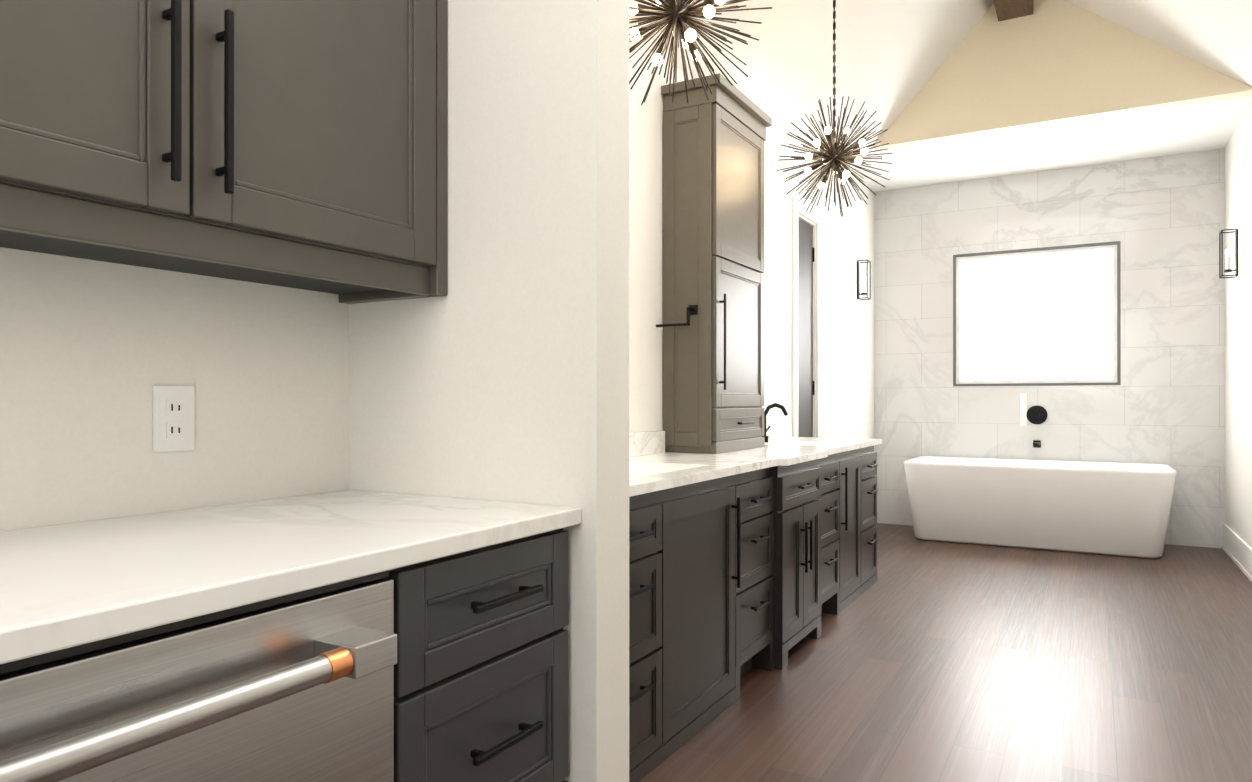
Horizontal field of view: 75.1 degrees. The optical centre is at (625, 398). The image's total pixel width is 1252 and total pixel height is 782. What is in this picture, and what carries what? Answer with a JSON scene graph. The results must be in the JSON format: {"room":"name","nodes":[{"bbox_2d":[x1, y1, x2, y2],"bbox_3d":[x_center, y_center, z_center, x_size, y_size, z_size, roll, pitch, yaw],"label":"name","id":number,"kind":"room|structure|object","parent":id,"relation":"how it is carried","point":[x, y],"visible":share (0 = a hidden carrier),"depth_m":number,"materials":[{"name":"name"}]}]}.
{"room":"bathroom","nodes":[
{"label":"bathroom","id":0,"kind":"room"},
{"bbox_2d":[0,247,348,531],"bbox_3d":[-1.795,-0.983,0.193,0.470,4.200,3.950,0,0,30],"label":"wall","id":1,"kind":"structure","parent":0,"point":[93,353],"depth_m":1.41,"materials":[{"name":"paint"}]},
{"bbox_2d":[153,386,193,451],"bbox_3d":[-0.801,0.035,1.443,0.008,0.116,0.072,0,0,30],"label":"electrical outlet plate","id":2,"kind":"object","parent":1,"relation":"attached to","point":[173,418],"visible":1,"depth_m":1.44,"materials":[{"name":"white plastic"}]},
{"bbox_2d":[0,0,446,287],"bbox_3d":[-0.761,-0.782,1.231,0.286,1.040,1.116,0,0,30],"label":"upper cabinet","id":3,"kind":"object","parent":1,"relation":"attached to","point":[299,144],"depth_m":1.25,"materials":[{"name":"grey paint"}]},
{"bbox_2d":[349,0,628,781],"bbox_3d":[-0.505,-0.982,1.799,1.110,4.200,0.120,0,0,30],"label":"wall","id":4,"kind":"structure","parent":0,"point":[499,371],"depth_m":1.55,"materials":[{"name":"paint"}]},
{"bbox_2d":[629,29,873,438],"bbox_3d":[0.676,-0.979,4.805,0.170,4.200,6.270,0,0,30],"label":"wall","id":5,"kind":"structure","parent":0,"point":[847,356],"depth_m":5.13,"materials":[{"name":"paint"}]},
{"bbox_2d":[629,421,791,456],"bbox_3d":[0.137,0.196,3.667,0.019,0.100,3.742,0,0,30],"label":"backsplash","id":6,"kind":"structure","parent":5,"relation":"attached to","point":[649,441],"depth_m":3.64,"materials":[{"name":"white stone"}]},
{"bbox_2d":[792,196,820,436],"bbox_3d":[1.179,-0.106,5.663,0.188,2.454,0.610,0,0,30],"label":"door frame","id":7,"kind":"structure","parent":5,"relation":"attached to","point":[800,207],"depth_m":5.66,"materials":[{"name":"paint"}]},
{"bbox_2d":[857,260,870,299],"bbox_3d":[1.993,-0.997,6.833,0.095,0.320,0.115,0,0,30],"label":"sconce","id":8,"kind":"object","parent":5,"relation":"attached to","point":[858,283],"visible":1,"depth_m":6.83,"materials":[{"name":"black metal"}]},
{"bbox_2d":[953,241,1120,385],"bbox_3d":[3.385,-0.677,6.764,1.240,1.140,0.055,0,0,30],"label":"window","id":9,"kind":"structure","parent":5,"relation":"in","point":[1046,316],"depth_m":6.76,"materials":[{"name":"glass"}]},
{"bbox_2d":[629,0,1251,191],"bbox_3d":[0.495,-2.223,1.746,2.900,1.638,8.920,0,0,30],"label":"ceiling","id":10,"kind":"structure","parent":0,"point":[892,56],"depth_m":4.84,"materials":[{"name":"paint"}]},
{"bbox_2d":[629,0,771,104],"bbox_3d":[0.166,-1.533,2.589,0.590,1.182,0.586,0,0,30],"label":"chandelier","id":11,"kind":"object","parent":10,"relation":"hanging from","point":[677,19],"visible":0.94,"depth_m":2.57,"materials":[{"name":"brown metal"}]},
{"bbox_2d":[777,0,891,216],"bbox_3d":[1.064,-1.531,4.178,0.581,1.183,0.589,0,0,30],"label":"chandelier","id":12,"kind":"object","parent":10,"relation":"hanging from","point":[833,155],"visible":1,"depth_m":4.13,"materials":[{"name":"brown metal"}]},
{"bbox_2d":[993,0,1032,20],"bbox_3d":[0.500,-2.717,1.794,0.220,0.190,8.768,0,0,30],"label":"ridge beam","id":13,"kind":"structure","parent":10,"relation":"attached to","point":[1007,9],"depth_m":5.46,"materials":[{"name":"brown wood"}]},
{"bbox_2d":[639,523,1251,781],"bbox_3d":[0.849,1.169,2.358,2.900,0.100,10.340,0,0,30],"label":"floor","id":14,"kind":"structure","parent":0,"point":[919,660],"depth_m":3.23,"materials":[{"name":"brown wood"}]},
{"bbox_2d":[0,570,396,781],"bbox_3d":[-0.684,0.674,0.977,0.656,0.884,0.592,0,0,30],"label":"dishwasher","id":15,"kind":"object","parent":14,"relation":"on","point":[297,687],"visible":0.83,"depth_m":0.88,"materials":[{"name":"metal"}]},
{"bbox_2d":[385,528,568,781],"bbox_3d":[-0.462,0.673,1.449,0.588,0.888,0.438,0,0,30],"label":"base cabinet","id":16,"kind":"object","parent":14,"relation":"on","point":[481,680],"visible":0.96,"depth_m":1.26,"materials":[{"name":"grey paint"}]},
{"bbox_2d":[0,489,580,664],"bbox_3d":[-1.072,0.212,0.364,0.608,0.030,2.928,0,0,30],"label":"countertop","id":17,"kind":"structure","parent":16,"relation":"on","point":[66,586],"depth_m":1.06,"materials":[{"name":"stone"}]},
{"bbox_2d":[629,441,881,781],"bbox_3d":[0.401,0.696,3.509,0.635,0.842,3.730,0,0,30],"label":"bathroom vanity","id":18,"kind":"object","parent":14,"relation":"on","point":[742,562],"depth_m":2.97,"materials":[{"name":"paint"}]},
{"bbox_2d":[629,437,880,492],"bbox_3d":[0.386,0.260,3.525,0.593,0.030,3.742,0,0,30],"label":"countertop","id":19,"kind":"structure","parent":18,"relation":"on","point":[648,470],"depth_m":3.28,"materials":[{"name":"white stone"}]},
{"bbox_2d":[661,73,771,453],"bbox_3d":[0.455,-0.595,3.946,0.295,1.679,0.670,0,0,30],"label":"tall cabinet","id":20,"kind":"object","parent":19,"relation":"on","point":[713,257],"visible":1,"depth_m":3.71,"materials":[{"name":"paint"}]},
{"bbox_2d":[656,305,697,326],"bbox_3d":[0.215,-0.373,3.676,0.212,0.097,0.060,0,0,30],"label":"towel bar","id":21,"kind":"object","parent":20,"relation":"attached to","point":[692,309],"visible":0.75,"depth_m":3.65,"materials":[{"name":"black metal"}]},
{"bbox_2d":[762,403,787,441],"bbox_3d":[0.841,0.133,4.567,0.160,0.221,0.111,0,0,30],"label":"faucet","id":22,"kind":"object","parent":19,"relation":"on","point":[777,405],"visible":0.73,"depth_m":4.54,"materials":[{"name":"black metal"}]},
{"bbox_2d":[903,456,1176,558],"bbox_3d":[3.175,0.810,6.356,1.834,0.621,0.760,0,0,30],"label":"bathtub","id":23,"kind":"object","parent":14,"relation":"on","point":[1113,508],"visible":1,"depth_m":6.03,"materials":[{"name":"ceramic"}]},
{"bbox_2d":[874,148,1224,547],"bbox_3d":[3.390,-0.477,6.793,2.900,3.200,0.120,0,0,30],"label":"wall tile","id":24,"kind":"structure","parent":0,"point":[1161,219],"depth_m":6.55,"materials":[{"name":"stone"}]},
{"bbox_2d":[1020,393,1047,447],"bbox_3d":[3.332,0.178,6.663,0.208,0.450,0.160,0,0,30],"label":"tub filler","id":25,"kind":"object","parent":24,"relation":"attached to","point":[1036,414],"visible":1,"depth_m":6.73,"materials":[{"name":"black metal"}]},
{"bbox_2d":[854,96,1251,191],"bbox_3d":[3.089,-1.938,6.270,2.900,0.120,1.330,0,0,30],"label":"ceiling","id":26,"kind":"structure","parent":0,"point":[1187,129],"depth_m":6.08,"materials":[{"name":"paint"}]},
{"bbox_2d":[870,0,1251,152],"bbox_3d":[2.728,-2.528,5.641,2.900,1.300,0.120,0,0,30],"label":"wall","id":27,"kind":"structure","parent":0,"point":[1050,62],"depth_m":5.50,"materials":[{"name":"paint"}]},
{"bbox_2d":[1225,98,1251,547],"bbox_3d":[2.028,-0.982,1.684,0.120,4.200,10.340,0,0,30],"label":"wall","id":28,"kind":"structure","parent":0,"point":[1238,354],"depth_m":5.50,"materials":[{"name":"paint"}]},
{"bbox_2d":[1219,228,1237,278],"bbox_3d":[4.147,-0.998,5.599,0.095,0.320,0.115,0,0,30],"label":"sconce","id":29,"kind":"object","parent":28,"relation":"attached to","point":[1227,253],"visible":1,"depth_m":5.59,"materials":[{"name":"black metal"}]},
{"bbox_2d":[1222,523,1251,581],"bbox_3d":[1.968,1.023,1.722,0.021,0.189,10.089,0,0,30],"label":"baseboard","id":30,"kind":"structure","parent":28,"relation":"attached to","point":[1236,548],"depth_m":5.37,"materials":[{"name":"paint"}]}
]}

